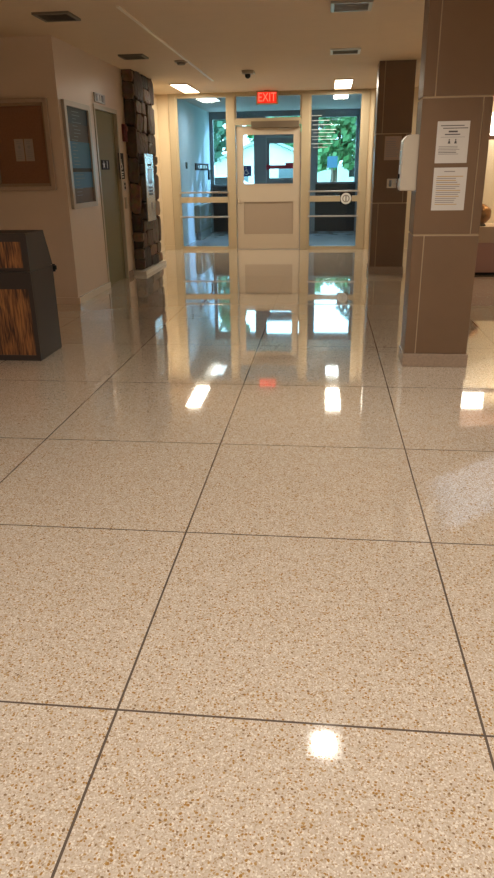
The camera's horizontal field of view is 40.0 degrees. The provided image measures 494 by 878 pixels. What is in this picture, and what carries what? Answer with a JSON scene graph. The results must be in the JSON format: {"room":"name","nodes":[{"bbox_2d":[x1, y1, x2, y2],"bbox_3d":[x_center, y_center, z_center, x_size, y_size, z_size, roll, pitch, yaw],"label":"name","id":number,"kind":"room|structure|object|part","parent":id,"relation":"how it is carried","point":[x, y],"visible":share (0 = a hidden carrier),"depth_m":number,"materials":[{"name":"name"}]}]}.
{"room":"lobby","nodes":[
{"label":"lobby","id":0,"kind":"room"},
{"bbox_2d":[0,35,81,296],"bbox_3d":[-2.895,-2.863,7.494,1.900,2.700,0.120,2,22,6],"label":"wall","id":1,"kind":"structure","parent":0,"point":[29,68],"depth_m":7.37,"materials":[{"name":"beige paint"}]},
{"bbox_2d":[0,98,56,190],"bbox_3d":[-2.410,-3.130,7.239,0.675,0.900,0.050,2,22,6],"label":"notice board","id":2,"kind":"object","parent":1,"relation":"attached to","point":[20,118],"visible":1,"depth_m":7.23,"materials":[{"name":"brown wood"}]},
{"bbox_2d":[14,139,24,160],"bbox_3d":[-2.435,-3.092,7.268,0.100,0.220,0.002,2,22,6],"label":"sheet","id":3,"kind":"object","parent":2,"relation":"attached to","point":[18,143],"visible":1,"depth_m":7.27,"materials":[{"name":"beige paper"}]},
{"bbox_2d":[16,141,22,158],"bbox_3d":[-2.438,-3.095,7.266,0.063,0.174,0.001,2,22,6],"label":"print","id":4,"kind":"object","parent":3,"relation":"attached to","point":[19,144],"depth_m":7.27,"materials":[{"name":"grey paper"}]},
{"bbox_2d":[24,139,34,160],"bbox_3d":[-2.328,-3.090,7.256,0.097,0.220,0.002,2,22,6],"label":"sheet","id":5,"kind":"object","parent":2,"relation":"attached to","point":[28,143],"visible":1,"depth_m":7.26,"materials":[{"name":"beige paper"}]},
{"bbox_2d":[26,141,32,158],"bbox_3d":[-2.327,-3.092,7.255,0.065,0.174,0.001,2,22,6],"label":"print","id":6,"kind":"object","parent":5,"relation":"attached to","point":[29,144],"depth_m":7.26,"materials":[{"name":"grey paper"}]},
{"bbox_2d":[56,297,80,303],"bbox_3d":[-2.823,-1.614,7.902,1.825,0.075,0.025,2,22,6],"label":"baseboard","id":7,"kind":"structure","parent":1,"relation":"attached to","point":[60,300],"depth_m":7.81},
{"bbox_2d":[55,37,211,294],"bbox_3d":[-1.613,-4.657,11.989,0.400,2.700,9.780,2,22,6],"label":"wall","id":8,"kind":"structure","parent":0,"point":[81,74],"depth_m":8.71,"materials":[{"name":"beige paint"}]},
{"bbox_2d":[60,99,97,208],"bbox_3d":[-1.889,-3.212,7.713,0.035,1.100,0.840,2,22,6],"label":"board","id":9,"kind":"object","parent":8,"relation":"attached to","point":[76,118],"visible":1,"depth_m":7.68,"materials":[{"name":"beige"}]},
{"bbox_3d":[-1.905,-3.596,7.563,0.015,0.165,0.710,2,22,6],"label":"board panel","id":10,"kind":"part","parent":9,"relation":"part of","materials":[{"name":"blue"}]},
{"bbox_3d":[-1.902,-3.436,7.627,0.015,0.180,0.710,2,22,6],"label":"board panel","id":11,"kind":"part","parent":9,"relation":"part of","materials":[{"name":"grey glass"}]},
{"bbox_3d":[-1.899,-3.224,7.710,0.015,0.275,0.710,2,22,6],"label":"board panel","id":12,"kind":"part","parent":9,"relation":"part of","materials":[{"name":"blue"}]},
{"bbox_3d":[-1.897,-3.078,7.768,0.015,0.040,0.710,2,22,6],"label":"board panel","id":13,"kind":"part","parent":9,"relation":"part of","materials":[{"name":"black"}]},
{"bbox_3d":[-1.895,-2.980,7.806,0.015,0.170,0.710,2,22,6],"label":"board panel","id":14,"kind":"part","parent":9,"relation":"part of","materials":[{"name":"blue"}]},
{"bbox_3d":[-1.893,-2.826,7.867,0.015,0.160,0.710,2,22,6],"label":"board panel","id":15,"kind":"part","parent":9,"relation":"part of","materials":[{"name":"brown"}]},
{"bbox_2d":[80,282,110,303],"bbox_3d":[-1.863,-1.811,8.364,0.025,0.075,1.180,2,22,6],"label":"baseboard","id":16,"kind":"structure","parent":8,"relation":"attached to","point":[104,287],"depth_m":8.31,"materials":[{"name":"white stone"}]},
{"bbox_2d":[93,92,104,104],"bbox_3d":[-1.808,-4.179,8.327,0.014,0.105,0.420,2,22,6],"label":"indicator","id":17,"kind":"object","parent":8,"relation":"attached to","point":[99,98],"visible":1,"depth_m":8.30,"materials":[{"name":"grey"}]},
{"bbox_2d":[93,103,128,284],"bbox_3d":[-1.805,-3.175,8.957,0.080,2.175,0.980,2,22,6],"label":"door","id":18,"kind":"structure","parent":8,"relation":"in","point":[105,118],"depth_m":9.03,"materials":[{"name":"beige wood"}]},
{"bbox_2d":[101,160,109,169],"bbox_3d":[-1.820,-3.525,8.728,0.008,0.115,0.320,2,22,6],"label":"number plate","id":19,"kind":"object","parent":18,"relation":"attached to","point":[104,163],"visible":1,"depth_m":8.72,"materials":[{"name":"black plastic"}]},
{"bbox_2d":[118,153,124,178],"bbox_3d":[-1.719,-3.740,9.302,0.008,0.330,0.240,2,22,6],"label":"sign","id":20,"kind":"object","parent":8,"relation":"attached to","point":[121,154],"visible":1,"depth_m":9.32,"materials":[{"name":"black plastic"}]},
{"bbox_2d":[121,124,127,141],"bbox_3d":[-1.676,-4.211,9.338,0.060,0.220,0.110,2,22,6],"label":"fire alarm","id":21,"kind":"object","parent":8,"relation":"attached to","point":[124,126],"visible":1,"depth_m":9.30,"materials":[{"name":"red"}]},
{"bbox_2d":[160,245,174,251],"bbox_3d":[-1.601,-3.333,12.204,0.210,0.080,2.050,2,22,6],"label":"baseboard","id":22,"kind":"structure","parent":8,"relation":"attached to","point":[166,247],"depth_m":13.13,"materials":[{"name":"beige paint"}]},
{"bbox_2d":[195,163,208,169],"bbox_3d":[-1.009,-6.125,15.275,0.023,0.140,1.700,2,22,6],"label":"wall sign","id":23,"kind":"object","parent":8,"relation":"attached to","point":[198,166],"visible":1,"depth_m":15.14,"materials":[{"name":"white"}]},
{"bbox_2d":[194,203,211,239],"bbox_3d":[-0.979,-4.944,15.388,0.124,0.720,1.550,2,22,6],"label":"wall heater","id":24,"kind":"object","parent":8,"relation":"attached to","point":[203,226],"visible":0.92,"depth_m":15.03,"materials":[{"name":"grey metal"}]},
{"bbox_2d":[197,221,211,239],"bbox_3d":[-0.966,-4.761,15.459,0.104,0.328,1.410,2,22,6],"label":"grille","id":25,"kind":"object","parent":24,"relation":"attached to","point":[206,226],"depth_m":15.29,"materials":[{"name":"grey metal"}]},
{"bbox_2d":[208,170,210,179],"bbox_3d":[-0.899,-6.318,16.224,0.030,0.220,0.220,2,22,6],"label":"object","id":26,"kind":"object","parent":8,"relation":"attached to","point":[209,171],"visible":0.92,"depth_m":16.16,"materials":[{"name":"black plastic"}]},
{"bbox_2d":[156,94,174,244],"bbox_3d":[-1.560,-4.951,12.732,0.330,2.700,0.120,2,22,6],"label":"wall","id":27,"kind":"structure","parent":0,"point":[162,99],"depth_m":12.63,"materials":[{"name":"beige paint"}]},
{"bbox_2d":[175,95,229,249],"bbox_3d":[-0.804,-4.897,12.621,0.940,2.660,0.100,2,22,6],"label":"window","id":28,"kind":"structure","parent":27,"relation":"in","point":[182,199],"depth_m":12.73,"materials":[{"name":"beige"}]},
{"bbox_2d":[0,0,424,111],"bbox_3d":[0.908,-3.563,5.244,9.900,0.150,22.900,2,22,6],"label":"ceiling","id":29,"kind":"structure","parent":0,"point":[287,44],"depth_m":7.20,"materials":[{"name":"paint"}]},
{"bbox_2d":[31,11,80,21],"bbox_3d":[-1.683,-3.733,6.000,0.330,0.018,0.330,2,22,6],"label":"ceiling vent","id":30,"kind":"object","parent":29,"relation":"in","point":[52,16],"visible":1,"depth_m":5.97,"materials":[{"name":"grey metal"}]},
{"bbox_2d":[118,54,148,59],"bbox_3d":[-1.361,-4.582,8.137,0.300,0.018,0.300,2,22,6],"label":"ceiling vent","id":31,"kind":"object","parent":29,"relation":"in","point":[123,56],"visible":1,"depth_m":8.08,"materials":[{"name":"grey metal"}]},
{"bbox_2d":[116,6,213,80],"bbox_3d":[-0.804,-4.560,8.053,0.028,0.012,5.150,2,22,6],"label":"trim","id":32,"kind":"structure","parent":29,"relation":"attached to","point":[121,9],"depth_m":7.03,"materials":[{"name":"beige"}]},
{"bbox_2d":[174,60,187,64],"bbox_3d":[-0.830,-4.739,8.553,0.170,0.045,0.170,2,22,6],"label":"smoke detector","id":33,"kind":"object","parent":29,"relation":"attached to","point":[179,62],"visible":0.99,"depth_m":8.51,"materials":[{"name":"beige plastic"}]},
{"bbox_2d":[169,83,200,92],"bbox_3d":[-1.022,-5.827,11.282,0.294,0.020,1.274,2,22,6],"label":"recessed light","id":34,"kind":"object","parent":29,"relation":"in","point":[183,87],"visible":1,"depth_m":11.15,"materials":[{"name":"paint"}]},
{"bbox_2d":[171,85,197,92],"bbox_3d":[-1.022,-5.831,11.281,0.270,0.011,1.250,2,22,6],"label":"diffuser","id":35,"kind":"object","parent":34,"relation":"attached to","point":[183,88],"depth_m":11.27,"materials":[{"name":"beige plastic"}]},
{"bbox_2d":[200,98,220,101],"bbox_3d":[-0.697,-6.520,13.025,0.304,0.020,0.774,2,22,6],"label":"recessed light","id":36,"kind":"object","parent":29,"relation":"in","point":[204,99],"visible":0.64,"depth_m":13.06,"materials":[{"name":"paint"}]},
{"bbox_2d":[202,98,218,100],"bbox_3d":[-0.697,-6.524,13.024,0.280,0.011,0.750,2,22,6],"label":"diffuser","id":37,"kind":"object","parent":36,"relation":"attached to","point":[205,99],"depth_m":13.04,"materials":[{"name":"white plastic"}]},
{"bbox_2d":[242,70,254,78],"bbox_3d":[0.016,-5.099,9.509,0.170,0.102,0.285,2,22,6],"label":"security camera","id":38,"kind":"object","parent":29,"relation":"attached to","point":[247,73],"visible":1,"depth_m":9.41,"materials":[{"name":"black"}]},
{"bbox_2d":[256,90,277,104],"bbox_3d":[0.349,-5.943,11.802,0.380,0.225,0.056,2,22,6],"label":"exit sign","id":39,"kind":"object","parent":29,"relation":"hanging from","point":[266,97],"visible":1,"depth_m":11.78,"materials":[{"name":"red plastic"}]},
{"bbox_2d":[333,94,349,98],"bbox_3d":[1.779,-6.490,12.854,0.304,0.020,0.774,2,22,6],"label":"recessed light","id":40,"kind":"object","parent":29,"relation":"in","point":[346,96],"visible":0.74,"depth_m":12.87,"materials":[{"name":"paint"}]},
{"bbox_2d":[334,78,353,88],"bbox_3d":[1.562,-5.757,11.006,0.294,0.020,1.274,2,22,6],"label":"recessed light","id":41,"kind":"object","parent":29,"relation":"in","point":[344,83],"visible":1,"depth_m":10.92,"materials":[{"name":"paint"}]},
{"bbox_2d":[330,48,360,54],"bbox_3d":[1.157,-4.557,7.980,0.350,0.018,0.350,2,22,6],"label":"air vent","id":42,"kind":"object","parent":29,"relation":"in","point":[336,51],"visible":1,"depth_m":7.94,"materials":[{"name":"white metal"}]},
{"bbox_2d":[330,0,372,12],"bbox_3d":[0.887,-3.682,5.773,0.350,0.018,0.350,2,22,6],"label":"ceiling vent","id":43,"kind":"object","parent":29,"relation":"in","point":[346,5],"visible":1,"depth_m":5.76,"materials":[{"name":"grey metal"}]},
{"bbox_2d":[0,231,493,877],"bbox_3d":[0.952,-0.954,6.327,9.700,0.100,22.800,2,22,6],"label":"floor","id":44,"kind":"structure","parent":0,"point":[247,545],"depth_m":2.48,"materials":[{"name":"tile"}]},
{"bbox_2d":[0,230,61,360],"bbox_3d":[-1.931,-1.187,5.547,0.640,0.985,0.502,2,22,6],"label":"trash can","id":45,"kind":"object","parent":44,"relation":"on","point":[29,319],"visible":1,"depth_m":5.37,"materials":[{"name":"grey laminate"}]},
{"bbox_3d":[-1.972,-1.427,5.196,0.620,0.280,0.020,2,22,6],"label":"flap frame","id":46,"kind":"part","parent":45,"relation":"part of","materials":[{"name":"grey laminate"}]},
{"bbox_3d":[-1.952,-0.928,5.396,0.525,0.525,0.016,2,22,6],"label":"door panel","id":47,"kind":"part","parent":45,"relation":"part of","materials":[{"name":"brown wood"}]},
{"bbox_3d":[-1.966,-0.966,5.378,0.620,0.700,0.020,2,22,6],"label":"door frame","id":48,"kind":"part","parent":45,"relation":"part of","materials":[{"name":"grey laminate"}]},
{"bbox_2d":[121,69,165,274],"bbox_3d":[-1.526,-3.910,10.094,0.215,2.700,1.330,2,22,6],"label":"stone column","id":49,"kind":"structure","parent":44,"relation":"on","point":[137,89],"depth_m":9.84,"materials":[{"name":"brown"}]},
{"bbox_2d":[143,153,155,221],"bbox_3d":[-1.420,-3.686,9.959,0.026,0.920,0.480,2,22,6],"label":"panel","id":50,"kind":"object","parent":49,"relation":"attached to","point":[148,158],"visible":1,"depth_m":9.91,"materials":[{"name":"silver metal"}]},
{"bbox_2d":[238,249,284,249],"bbox_3d":[0.412,-3.642,13.003,1.175,0.011,0.110,2,22,6],"label":"trim","id":51,"kind":"structure","parent":44,"relation":"on","point":[238,249],"depth_m":12.97,"materials":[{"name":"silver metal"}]},
{"bbox_2d":[367,60,415,273],"bbox_3d":[1.984,-3.691,9.406,0.490,2.700,0.404,2,22,6],"label":"tiled pillar","id":52,"kind":"structure","parent":44,"relation":"on","point":[395,89],"depth_m":9.24,"materials":[{"name":"brown tile"}]},
{"bbox_2d":[386,179,396,187],"bbox_3d":[1.975,-3.493,9.274,0.130,0.120,0.012,2,22,6],"label":"wall plate","id":53,"kind":"object","parent":52,"relation":"attached to","point":[391,183],"visible":1,"depth_m":9.27,"materials":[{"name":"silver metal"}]},
{"bbox_2d":[384,136,401,159],"bbox_3d":[1.959,-3.907,9.117,0.220,0.295,0.003,2,22,6],"label":"notice sheet","id":54,"kind":"object","parent":52,"relation":"attached to","point":[392,143],"visible":0.98,"depth_m":9.12,"materials":[{"name":"beige paper"}]},
{"bbox_2d":[386,138,398,156],"bbox_3d":[1.954,-3.916,9.112,0.171,0.229,0.001,2,22,6],"label":"print","id":55,"kind":"object","parent":54,"relation":"attached to","point":[392,144],"depth_m":9.11,"materials":[{"name":"grey"}]},
{"bbox_2d":[398,0,493,366],"bbox_3d":[1.413,-1.854,4.775,0.480,2.700,0.294,2,22,6],"label":"tiled pillar","id":56,"kind":"structure","parent":44,"relation":"on","point":[456,80],"depth_m":4.69,"materials":[{"name":"brown tile"}]},
{"bbox_2d":[397,134,419,190],"bbox_3d":[1.122,-1.929,4.742,0.120,0.362,0.160,2,22,6],"label":"dispenser","id":57,"kind":"object","parent":56,"relation":"attached to","point":[408,162],"visible":1,"depth_m":4.67,"materials":[{"name":"beige plastic"}]},
{"bbox_2d":[431,167,467,209],"bbox_3d":[1.393,-1.723,4.681,0.222,0.277,0.003,2,22,6],"label":"notice sheet","id":58,"kind":"object","parent":56,"relation":"attached to","point":[449,184],"visible":1,"depth_m":4.68,"materials":[{"name":"grey paper"}]},
{"bbox_2d":[434,171,462,204],"bbox_3d":[1.392,-1.730,4.678,0.179,0.218,0.001,2,22,6],"label":"print","id":59,"kind":"object","parent":58,"relation":"attached to","point":[448,185],"depth_m":4.68,"materials":[{"name":"grey paper"}]},
{"bbox_2d":[435,121,469,162],"bbox_3d":[1.383,-1.999,4.573,0.212,0.260,0.003,2,22,6],"label":"notice sheet","id":60,"kind":"object","parent":56,"relation":"attached to","point":[452,139],"visible":1,"depth_m":4.57,"materials":[{"name":"grey paper"}]},
{"bbox_2d":[438,125,467,154],"bbox_3d":[1.386,-2.013,4.566,0.185,0.180,0.001,2,22,6],"label":"print","id":61,"kind":"object","parent":60,"relation":"attached to","point":[452,139],"depth_m":4.57,"materials":[{"name":"grey paper"}]},
{"bbox_2d":[475,95,493,274],"bbox_3d":[4.098,-3.575,9.306,3.020,2.500,0.790,2,22,6],"label":"display case","id":62,"kind":"object","parent":44,"relation":"on","point":[485,250],"visible":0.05,"depth_m":9.46,"materials":[{"name":"beige plastic"}]},
{"bbox_2d":[480,203,490,225],"bbox_3d":[3.206,-3.110,9.406,0.344,0.295,0.271,2,22,6],"label":"bronze sculpture","id":63,"kind":"object","parent":62,"relation":"on","point":[486,211],"visible":0.42,"depth_m":9.31,"materials":[{"name":"brown metal"}]},
{"bbox_2d":[209,109,360,231],"bbox_3d":[0.863,-6.418,16.356,3.900,2.700,0.120,2,22,6],"label":"wall","id":64,"kind":"structure","parent":0,"point":[260,140],"depth_m":16.06,"materials":[{"name":"grey"}]},
{"bbox_2d":[211,117,255,231],"bbox_3d":[-0.312,-6.385,16.480,1.060,2.580,0.130,2,22,6],"label":"window","id":65,"kind":"structure","parent":64,"relation":"in","point":[219,209],"depth_m":16.65,"materials":[{"name":"grey"}]},
{"bbox_3d":[-0.301,-5.678,16.759,1.060,1.060,0.130,2,22,6],"label":"panel","id":66,"kind":"part","parent":65,"relation":"part of","materials":[{"name":"black"}]},
{"bbox_3d":[-0.316,-6.887,16.309,1.060,1.520,0.080,2,22,6],"label":"frame","id":67,"kind":"part","parent":65,"relation":"part of","materials":[{"name":"grey"}]},
{"bbox_2d":[266,137,300,188],"bbox_3d":[0.910,-6.136,16.397,0.890,2.125,0.150,2,22,6],"label":"door","id":68,"kind":"structure","parent":64,"relation":"in","point":[269,140],"depth_m":16.21,"materials":[{"name":"grey"}]},
{"bbox_2d":[314,114,358,230],"bbox_3d":[2.124,-6.319,16.220,0.960,2.580,0.130,2,22,6],"label":"window","id":69,"kind":"structure","parent":64,"relation":"in","point":[321,208],"depth_m":16.45,"materials":[{"name":"grey"}]},
{"bbox_3d":[2.134,-5.626,16.494,0.960,1.090,0.130,2,22,6],"label":"panel","id":70,"kind":"part","parent":69,"relation":"part of","materials":[{"name":"black"}]},
{"bbox_3d":[2.119,-6.835,16.043,0.960,1.490,0.080,2,22,6],"label":"frame","id":71,"kind":"part","parent":69,"relation":"part of","materials":[{"name":"grey"}]},
{"bbox_2d":[363,87,418,248],"bbox_3d":[4.347,-4.784,12.088,4.380,2.700,0.150,2,22,6],"label":"wall","id":72,"kind":"structure","parent":0,"point":[371,135],"depth_m":12.23,"materials":[{"name":"beige paint"}]},
{"bbox_2d":[234,93,301,119],"bbox_3d":[0.376,-5.915,12.084,1.195,0.405,0.050,2,22,6],"label":"window","id":73,"kind":"structure","parent":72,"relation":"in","point":[286,94],"depth_m":12.06,"materials":[{"name":"beige"}]},
{"bbox_2d":[236,125,300,248],"bbox_3d":[0.392,-4.633,12.580,1.180,2.143,0.099,2,22,6],"label":"door","id":74,"kind":"structure","parent":72,"relation":"in","point":[268,215],"depth_m":12.71,"materials":[{"name":"beige paint"}]},
{"bbox_2d":[244,166,250,175],"bbox_3d":[-0.013,-6.486,16.425,0.240,0.240,0.006,2,22,6],"label":"sticker","id":75,"kind":"object","parent":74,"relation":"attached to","point":[247,169],"visible":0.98,"depth_m":16.42,"materials":[{"name":"blue plastic"}]},
{"bbox_3d":[0.407,-4.167,12.795,0.920,0.580,0.020,2,22,6],"label":"panel","id":76,"kind":"part","parent":74,"relation":"part of","materials":[{"name":"beige paint"}]},
{"bbox_2d":[251,120,298,128],"bbox_3d":[0.503,-5.615,12.145,0.860,0.140,0.070,2,22,6],"label":"door closer","id":77,"kind":"object","parent":74,"relation":"attached to","point":[290,123],"depth_m":12.11,"materials":[{"name":"brown metal"}]},
{"bbox_2d":[167,89,370,249],"bbox_3d":[0.386,-4.891,12.505,3.590,2.700,0.120,2,22,6],"label":"trim","id":78,"kind":"structure","parent":72,"relation":"attached to","point":[232,123],"depth_m":12.36,"materials":[{"name":"beige"}]},
{"bbox_2d":[307,91,363,248],"bbox_3d":[1.589,-4.832,12.366,0.925,2.660,0.100,2,22,6],"label":"window","id":79,"kind":"structure","parent":72,"relation":"in","point":[354,197],"depth_m":12.47,"materials":[{"name":"beige"}]},
{"bbox_2d":[311,115,335,147],"bbox_3d":[1.374,-5.499,12.134,0.440,0.528,0.006,2,22,6],"label":"decal","id":80,"kind":"object","parent":79,"relation":"attached to","point":[312,115],"visible":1,"depth_m":12.13,"materials":[{"name":"white plastic"}]},
{"bbox_2d":[340,192,351,203],"bbox_3d":[1.817,-4.426,12.459,0.210,0.220,0.014,2,22,6],"label":"round sign","id":81,"kind":"object","parent":79,"relation":"attached to","point":[345,197],"visible":1,"depth_m":12.46,"materials":[{"name":"white plastic"}]},
{"label":"outside","id":82,"kind":"structure","parent":0,"visible":0},
{"bbox_3d":[9.668,-30.979,82.729,120.000,0.100,142.300,2,22,6],"label":"ground","id":83,"kind":"structure","parent":82,"visible":0},
{"bbox_2d":[213,120,243,162],"bbox_3d":[-3.116,-14.903,31.286,6.993,8.142,7.756,2,22,6],"label":"tree","id":84,"kind":"object","parent":83,"relation":"on","point":[219,132],"visible":0.03,"depth_m":30.09,"materials":[{"name":"green plant"}]},
{"bbox_2d":[215,175,249,184],"bbox_3d":[-1.097,-8.670,24.286,4.287,1.420,1.800,2,22,6],"label":"car","id":85,"kind":"object","parent":83,"relation":"on","point":[219,179],"visible":0.02,"depth_m":23.27,"materials":[{"name":"white"}]},
{"bbox_2d":[214,141,292,183],"bbox_3d":[1.597,-20.739,51.648,8.300,3.900,7.800,2,22,6],"label":"house","id":86,"kind":"structure","parent":83,"relation":"on","point":[279,155],"depth_m":48.29,"materials":[{"name":"white"}]},
{"bbox_2d":[246,116,300,148],"bbox_3d":[3.050,-27.257,60.426,7.045,9.549,7.565,2,22,6],"label":"tree","id":87,"kind":"object","parent":83,"relation":"on","point":[248,136],"visible":0.03,"depth_m":59.20,"materials":[{"name":"green plant"}]},
{"bbox_2d":[327,156,337,181],"bbox_3d":[3.191,-9.522,25.600,0.380,2.120,0.085,2,22,6],"label":"street sign","id":88,"kind":"object","parent":83,"relation":"on","point":[332,161],"visible":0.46,"depth_m":25.26,"materials":[{"name":"blue metal"}]},
{"bbox_2d":[317,163,354,181],"bbox_3d":[5.827,-15.510,40.764,4.900,1.950,1.970,2,22,6],"label":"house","id":89,"kind":"structure","parent":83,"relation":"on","point":[343,175],"depth_m":39.84,"materials":[{"name":"white"}]},
{"bbox_2d":[317,117,356,181],"bbox_3d":[4.631,-15.700,36.361,4.072,5.686,3.711,2,22,6],"label":"tree","id":90,"kind":"object","parent":83,"relation":"on","point":[343,147],"visible":0.41,"depth_m":35.62,"materials":[{"name":"green plant"}]}
]}

